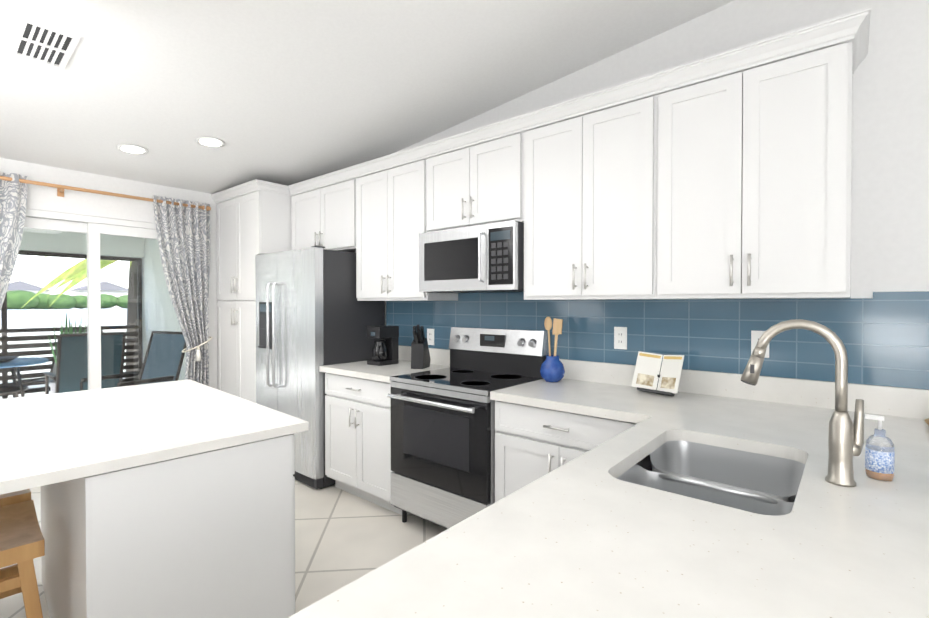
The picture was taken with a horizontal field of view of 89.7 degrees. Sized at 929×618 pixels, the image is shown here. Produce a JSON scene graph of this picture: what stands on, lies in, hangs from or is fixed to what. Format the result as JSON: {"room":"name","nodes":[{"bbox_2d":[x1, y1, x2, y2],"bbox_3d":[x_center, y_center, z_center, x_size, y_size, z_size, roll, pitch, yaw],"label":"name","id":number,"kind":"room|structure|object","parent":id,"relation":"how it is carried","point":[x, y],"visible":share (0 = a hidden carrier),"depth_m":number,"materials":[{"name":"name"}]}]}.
{"room":"kitchen","nodes":[
{"label":"kitchen","id":0,"kind":"room"},
{"bbox_2d":[0,158,218,388],"bbox_3d":[-4.296,-0.010,2.377,0.120,2.700,7.000,1,1,40],"label":"wall","id":1,"kind":"structure","parent":0,"point":[43,198],"depth_m":3.89,"materials":[{"name":"paint"}]},
{"bbox_2d":[0,209,185,397],"bbox_3d":[-3.060,0.284,3.862,0.116,2.078,1.656,1,1,40],"label":"window frame","id":2,"kind":"structure","parent":1,"relation":"in","point":[93,227],"depth_m":3.82,"materials":[{"name":"white plastic"}]},
{"bbox_2d":[0,176,210,210],"bbox_3d":[-3.106,-0.918,3.607,0.118,0.083,2.150,1,1,40],"label":"curtain rod","id":3,"kind":"object","parent":1,"relation":"attached to","point":[60,190],"visible":0.73,"depth_m":3.68,"materials":[{"name":"brown wood"}]},
{"bbox_2d":[0,171,27,311],"bbox_3d":[-3.449,0.166,3.153,0.125,2.280,0.758,1,1,40],"label":"curtain","id":4,"kind":"object","parent":3,"relation":"hanging from","point":[13,197],"visible":0.96,"depth_m":3.36,"materials":[{"name":"fabric"}]},
{"bbox_2d":[152,195,209,385],"bbox_3d":[-2.547,0.154,4.233,0.125,2.280,0.472,1,1,40],"label":"curtain","id":5,"kind":"object","parent":3,"relation":"hanging from","point":[183,234],"visible":0.75,"depth_m":4.26,"materials":[{"name":"fabric"}]},
{"bbox_2d":[181,336,212,360],"bbox_3d":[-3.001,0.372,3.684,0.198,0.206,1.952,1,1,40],"label":"tieback","id":6,"kind":"object","parent":1,"relation":"attached to","point":[198,355],"visible":0.77,"depth_m":4.25,"materials":[{"name":"beige fabric"}]},
{"bbox_2d":[0,480,446,617],"bbox_3d":[-1.275,1.418,-0.128,7.990,0.100,7.240,1,1,40],"label":"floor","id":7,"kind":"structure","parent":0,"point":[343,538],"depth_m":2.70,"materials":[{"name":"tile"}]},
{"bbox_2d":[0,489,30,579],"bbox_3d":[-1.953,1.032,1.871,0.475,0.633,0.375,1,1,44],"label":"stool","id":8,"kind":"object","parent":7,"relation":"on","point":[14,498],"visible":0.21,"depth_m":1.80,"materials":[{"name":"brown wood"}]},
{"bbox_2d":[0,500,44,617],"bbox_3d":[-1.571,1.036,1.504,0.475,0.633,0.375,1,1,44],"label":"stool","id":9,"kind":"object","parent":7,"relation":"on","point":[22,543],"visible":1,"depth_m":1.46,"materials":[{"name":"brown wood"}]},
{"bbox_2d":[41,431,301,617],"bbox_3d":[-1.358,0.902,2.051,1.453,0.882,0.747,1,1,40],"label":"kitchen island","id":10,"kind":"object","parent":7,"relation":"on","point":[173,499],"depth_m":1.54,"materials":[{"name":"white wood"}]},
{"bbox_2d":[0,379,308,494],"bbox_3d":[-1.542,0.448,1.852,1.532,0.032,1.318,1,1,40],"label":"island countertop","id":11,"kind":"structure","parent":10,"relation":"on","point":[51,442],"depth_m":1.69,"materials":[{"name":"white stone"}]},
{"bbox_2d":[215,179,322,402],"bbox_3d":[-1.879,0.111,4.508,0.854,2.410,0.628,1,1,40],"label":"tall cabinet","id":12,"kind":"object","parent":7,"relation":"on","point":[253,218],"depth_m":4.20,"materials":[{"name":"white wood"}]},
{"bbox_2d":[255,246,384,488],"bbox_3d":[-1.232,0.429,3.888,0.890,1.787,0.721,1,1,40],"label":"refrigerator","id":13,"kind":"object","parent":7,"relation":"on","point":[313,314],"visible":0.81,"depth_m":3.55,"materials":[{"name":"grey metal"}]},
{"bbox_2d":[319,371,410,514],"bbox_3d":[-0.535,0.892,3.403,0.756,0.873,0.618,1,1,40],"label":"base cabinet","id":14,"kind":"object","parent":7,"relation":"on","point":[357,411],"depth_m":3.15,"materials":[{"name":"white wood"}]},
{"bbox_2d":[319,359,448,382],"bbox_3d":[-0.551,0.435,3.394,0.776,0.040,0.643,1,1,40],"label":"countertop","id":15,"kind":"structure","parent":14,"relation":"on","point":[361,370],"depth_m":3.24,"materials":[{"name":"white stone"}]},
{"bbox_2d":[367,325,398,365],"bbox_3d":[-0.617,0.270,3.492,0.158,0.285,0.208,1,1,40],"label":"coffee maker","id":16,"kind":"object","parent":15,"relation":"on","point":[385,349],"visible":1,"depth_m":3.45,"materials":[{"name":"black plastic"}]},
{"bbox_2d":[411,325,430,368],"bbox_3d":[-0.312,0.261,3.298,0.090,0.306,0.184,0,1,15],"label":"knife block","id":17,"kind":"object","parent":15,"relation":"on","point":[420,356],"visible":1,"depth_m":3.24,"materials":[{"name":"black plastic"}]},
{"bbox_2d":[387,327,547,528],"bbox_3d":[0.007,0.734,2.861,0.758,1.200,0.687,1,1,40],"label":"range","id":18,"kind":"object","parent":7,"relation":"on","point":[443,446],"visible":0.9,"depth_m":2.70,"materials":[{"name":"grey"}]},
{"bbox_2d":[491,399,686,498],"bbox_3d":[0.639,0.903,2.423,0.764,0.873,0.618,1,1,40],"label":"base cabinet","id":19,"kind":"object","parent":7,"relation":"on","point":[530,441],"depth_m":2.26,"materials":[{"name":"white wood"}]},
{"bbox_2d":[288,415,790,617],"bbox_3d":[0.106,0.465,0.699,0.521,0.040,2.655,1,1,40],"label":"countertop","id":20,"kind":"structure","parent":19,"relation":"on","point":[577,540],"depth_m":0.83,"materials":[{"name":"white stone"}]},
{"bbox_2d":[740,319,863,486],"bbox_3d":[0.885,0.232,1.238,0.267,0.410,0.067,1,1,40],"label":"gooseneck faucet","id":21,"kind":"object","parent":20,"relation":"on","point":[845,440],"visible":1,"depth_m":1.17,"materials":[{"name":"silver metal"}]},
{"bbox_2d":[491,379,928,454],"bbox_3d":[1.653,0.455,1.556,3.424,0.040,0.643,1,1,40],"label":"countertop","id":22,"kind":"structure","parent":19,"relation":"on","point":[793,426],"depth_m":1.96,"materials":[{"name":"white stone"}]},
{"bbox_2d":[540,317,564,381],"bbox_3d":[0.512,0.233,2.718,0.144,0.377,0.144,1,1,40],"label":"vase","id":23,"kind":"object","parent":22,"relation":"on","point":[552,369],"visible":1,"depth_m":2.68,"materials":[{"name":"ceramic"}]},
{"bbox_2d":[632,351,683,395],"bbox_3d":[0.983,0.323,2.353,0.118,0.202,0.243,-1,1,-38],"label":"book","id":24,"kind":"object","parent":22,"relation":"on","point":[652,374],"visible":1,"depth_m":2.35,"materials":[{"name":"white paper"}]},
{"bbox_2d":[763,439,928,617],"bbox_3d":[0.552,0.469,0.327,0.640,0.040,2.655,1,1,40],"label":"countertop","id":25,"kind":"structure","parent":19,"relation":"on","point":[861,550],"depth_m":0.87,"materials":[{"name":"white stone"}]},
{"bbox_2d":[617,441,804,515],"bbox_3d":[0.714,0.565,1.342,0.480,0.172,0.690,1,1,40],"label":"sink basin","id":26,"kind":"object","parent":25,"relation":"in","point":[757,483],"visible":0.21,"depth_m":1.50,"materials":[{"name":"silver metal"}]},
{"bbox_2d":[865,414,894,480],"bbox_3d":[1.077,0.358,1.213,0.058,0.160,0.057,1,1,40],"label":"soap bottle","id":27,"kind":"object","parent":25,"relation":"on","point":[879,456],"visible":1,"depth_m":1.20,"materials":[{"name":"white"}]},
{"bbox_2d":[0,0,734,193],"bbox_3d":[-1.275,-1.467,-0.160,7.990,0.843,7.240,1,1,40],"label":"ceiling","id":28,"kind":"structure","parent":0,"point":[287,92],"depth_m":2.61,"materials":[{"name":"paint"}]},
{"bbox_2d":[9,16,79,69],"bbox_3d":[-1.981,-1.243,2.203,0.360,0.046,0.200,1,1,40],"label":"ceiling vent","id":29,"kind":"object","parent":28,"relation":"in","point":[43,43],"visible":1,"depth_m":2.19,"materials":[{"name":"white metal"}]},
{"bbox_2d":[117,144,148,154],"bbox_3d":[-2.408,-1.159,3.394,0.190,0.024,0.190,1,1,40],"label":"recessed light","id":30,"kind":"object","parent":28,"relation":"in","point":[133,149],"visible":0.94,"depth_m":3.39,"materials":[{"name":"white"}]},
{"bbox_2d":[195,136,224,147],"bbox_3d":[-1.831,-1.201,3.367,0.190,0.024,0.190,1,1,40],"label":"recessed light","id":31,"kind":"object","parent":28,"relation":"in","point":[209,142],"visible":1,"depth_m":3.36,"materials":[{"name":"white"}]},
{"bbox_2d":[385,0,928,389],"bbox_3d":[1.006,-0.338,2.586,7.990,3.350,0.120,1,1,40],"label":"wall","id":32,"kind":"structure","parent":0,"point":[890,188],"depth_m":1.94,"materials":[{"name":"paint"}]},
{"bbox_2d":[291,168,346,251],"bbox_3d":[-1.095,-0.784,4.033,0.936,0.610,0.338,1,1,40],"label":"upper cabinet","id":33,"kind":"object","parent":32,"relation":"attached to","point":[318,206],"depth_m":3.89,"materials":[{"name":"white wood"}]},
{"bbox_2d":[347,143,457,300],"bbox_3d":[-0.444,-0.573,3.492,0.901,1.020,0.338,1,1,40],"label":"upper cabinet","id":34,"kind":"object","parent":32,"relation":"attached to","point":[391,199],"depth_m":3.33,"materials":[{"name":"white wood"}]},
{"bbox_2d":[435,115,522,230],"bbox_3d":[0.140,-0.790,3.003,0.759,0.575,0.338,1,1,40],"label":"upper cabinet","id":35,"kind":"object","parent":32,"relation":"attached to","point":[479,172],"depth_m":2.82,"materials":[{"name":"white wood"}]},
{"bbox_2d":[419,220,523,292],"bbox_3d":[0.101,-0.301,2.962,0.752,0.387,0.442,1,1,40],"label":"microwave","id":36,"kind":"object","parent":35,"relation":"attached to","point":[487,258],"visible":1,"depth_m":2.78,"materials":[{"name":"grey metal"}]},
{"bbox_2d":[523,67,674,299],"bbox_3d":[0.712,-0.562,2.528,0.872,1.020,0.338,1,1,40],"label":"upper cabinet","id":37,"kind":"object","parent":32,"relation":"attached to","point":[599,167],"depth_m":2.33,"materials":[{"name":"white wood"}]},
{"bbox_2d":[386,291,928,389],"bbox_3d":[1.262,0.094,2.293,4.975,0.706,0.008,1,1,40],"label":"tile backsplash","id":38,"kind":"structure","parent":32,"relation":"attached to","point":[883,337],"depth_m":2.29,"materials":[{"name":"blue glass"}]},
{"bbox_2d":[427,329,433,344],"bbox_3d":[-0.258,0.212,3.552,0.072,0.124,0.008,1,1,40],"label":"electrical outlet","id":39,"kind":"object","parent":38,"relation":"attached to","point":[430,336],"visible":0.98,"depth_m":3.55,"materials":[{"name":"white plastic"}]},
{"bbox_2d":[614,327,626,349],"bbox_3d":[0.871,0.162,2.610,0.072,0.124,0.008,1,1,40],"label":"electrical outlet","id":40,"kind":"object","parent":38,"relation":"attached to","point":[620,337],"visible":1,"depth_m":2.61,"materials":[{"name":"white plastic"}]},
{"bbox_2d":[751,331,768,357],"bbox_3d":[1.382,0.164,2.184,0.072,0.124,0.008,1,1,40],"label":"electrical outlet","id":41,"kind":"object","parent":38,"relation":"attached to","point":[756,336],"visible":0.29,"depth_m":2.19,"materials":[{"name":"white plastic"}]},
{"bbox_2d":[399,347,928,418],"bbox_3d":[1.259,0.369,2.289,4.970,0.115,0.020,1,1,40],"label":"backsplash","id":42,"kind":"structure","parent":32,"relation":"attached to","point":[880,400],"depth_m":2.15,"materials":[{"name":"white stone"}]},
{"bbox_2d":[675,11,858,298],"bbox_3d":[1.234,-0.557,2.093,0.770,1.020,0.338,1,1,40],"label":"upper cabinet","id":43,"kind":"object","parent":32,"relation":"attached to","point":[725,175],"depth_m":1.88,"materials":[{"name":"white wood"}]},
{"label":"outside","id":44,"kind":"structure","parent":0,"visible":0},
{"bbox_2d":[0,281,127,324],"bbox_3d":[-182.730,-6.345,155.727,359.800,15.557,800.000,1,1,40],"label":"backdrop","id":45,"kind":"structure","parent":44,"point":[38,307],"depth_m":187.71,"materials":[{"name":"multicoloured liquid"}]},
{"bbox_3d":[-4.976,1.349,4.509,3.625,0.055,4.580,1,1,40],"label":"floor","id":46,"kind":"structure","parent":44,"visible":0},
{"bbox_2d":[0,356,48,397],"bbox_3d":[-5.209,0.923,5.102,1.020,0.778,1.020,1,1,40],"label":"table","id":47,"kind":"object","parent":46,"relation":"on","point":[16,363],"depth_m":5.20,"materials":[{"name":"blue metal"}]},
{"bbox_2d":[13,330,102,397],"bbox_3d":[-5.164,0.795,5.970,0.604,1.018,0.688,0,1,3],"label":"chair","id":48,"kind":"object","parent":46,"relation":"on","point":[52,370],"depth_m":6.02,"materials":[{"name":"brown metal"}]},
{"bbox_2d":[48,313,86,393],"bbox_3d":[-4.370,0.664,5.207,0.416,1.288,0.443,1,1,40],"label":"plant","id":49,"kind":"object","parent":46,"relation":"on","point":[52,387],"depth_m":5.10,"materials":[{"name":"green plant"}]},
{"bbox_2d":[0,250,142,398],"bbox_3d":[-6.355,0.272,5.517,0.070,2.065,4.350,1,1,40],"label":"railing","id":50,"kind":"object","parent":46,"relation":"on","point":[3,347],"depth_m":6.31,"materials":[{"name":"brown metal"}]},
{"bbox_2d":[44,332,125,394],"bbox_3d":[-3.850,0.774,4.748,0.688,1.088,0.544,1,1,40],"label":"outdoor chair","id":51,"kind":"object","parent":46,"relation":"on","point":[81,351],"depth_m":4.53,"materials":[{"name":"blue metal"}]},
{"bbox_2d":[19,228,186,380],"bbox_3d":[-5.040,0.059,4.418,3.625,2.524,4.780,1,1,40],"label":"shell","id":52,"kind":"object","parent":46,"relation":"on","point":[71,238],"depth_m":6.74,"materials":[{"name":"white paint"}]},
{"bbox_2d":[80,331,185,390],"bbox_3d":[-3.144,0.777,4.482,0.604,1.088,0.688,0,1,25],"label":"outdoor chair","id":53,"kind":"object","parent":46,"relation":"on","point":[170,337],"depth_m":4.70,"materials":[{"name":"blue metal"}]},
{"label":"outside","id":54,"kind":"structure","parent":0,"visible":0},
{"bbox_2d":[0,322,126,398],"bbox_3d":[-24.738,1.749,24.009,51.300,0.100,400.000,1,1,40],"label":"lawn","id":55,"kind":"structure","parent":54,"point":[45,341],"depth_m":24.37,"materials":[{"name":"green plant"}]},
{"bbox_2d":[22,256,137,378],"bbox_3d":[-7.729,-0.062,10.880,3.838,3.819,3.944,1,1,40],"label":"palm tree","id":56,"kind":"object","parent":55,"relation":"on","point":[132,295],"depth_m":10.87,"materials":[{"name":"green plant"}]}
]}

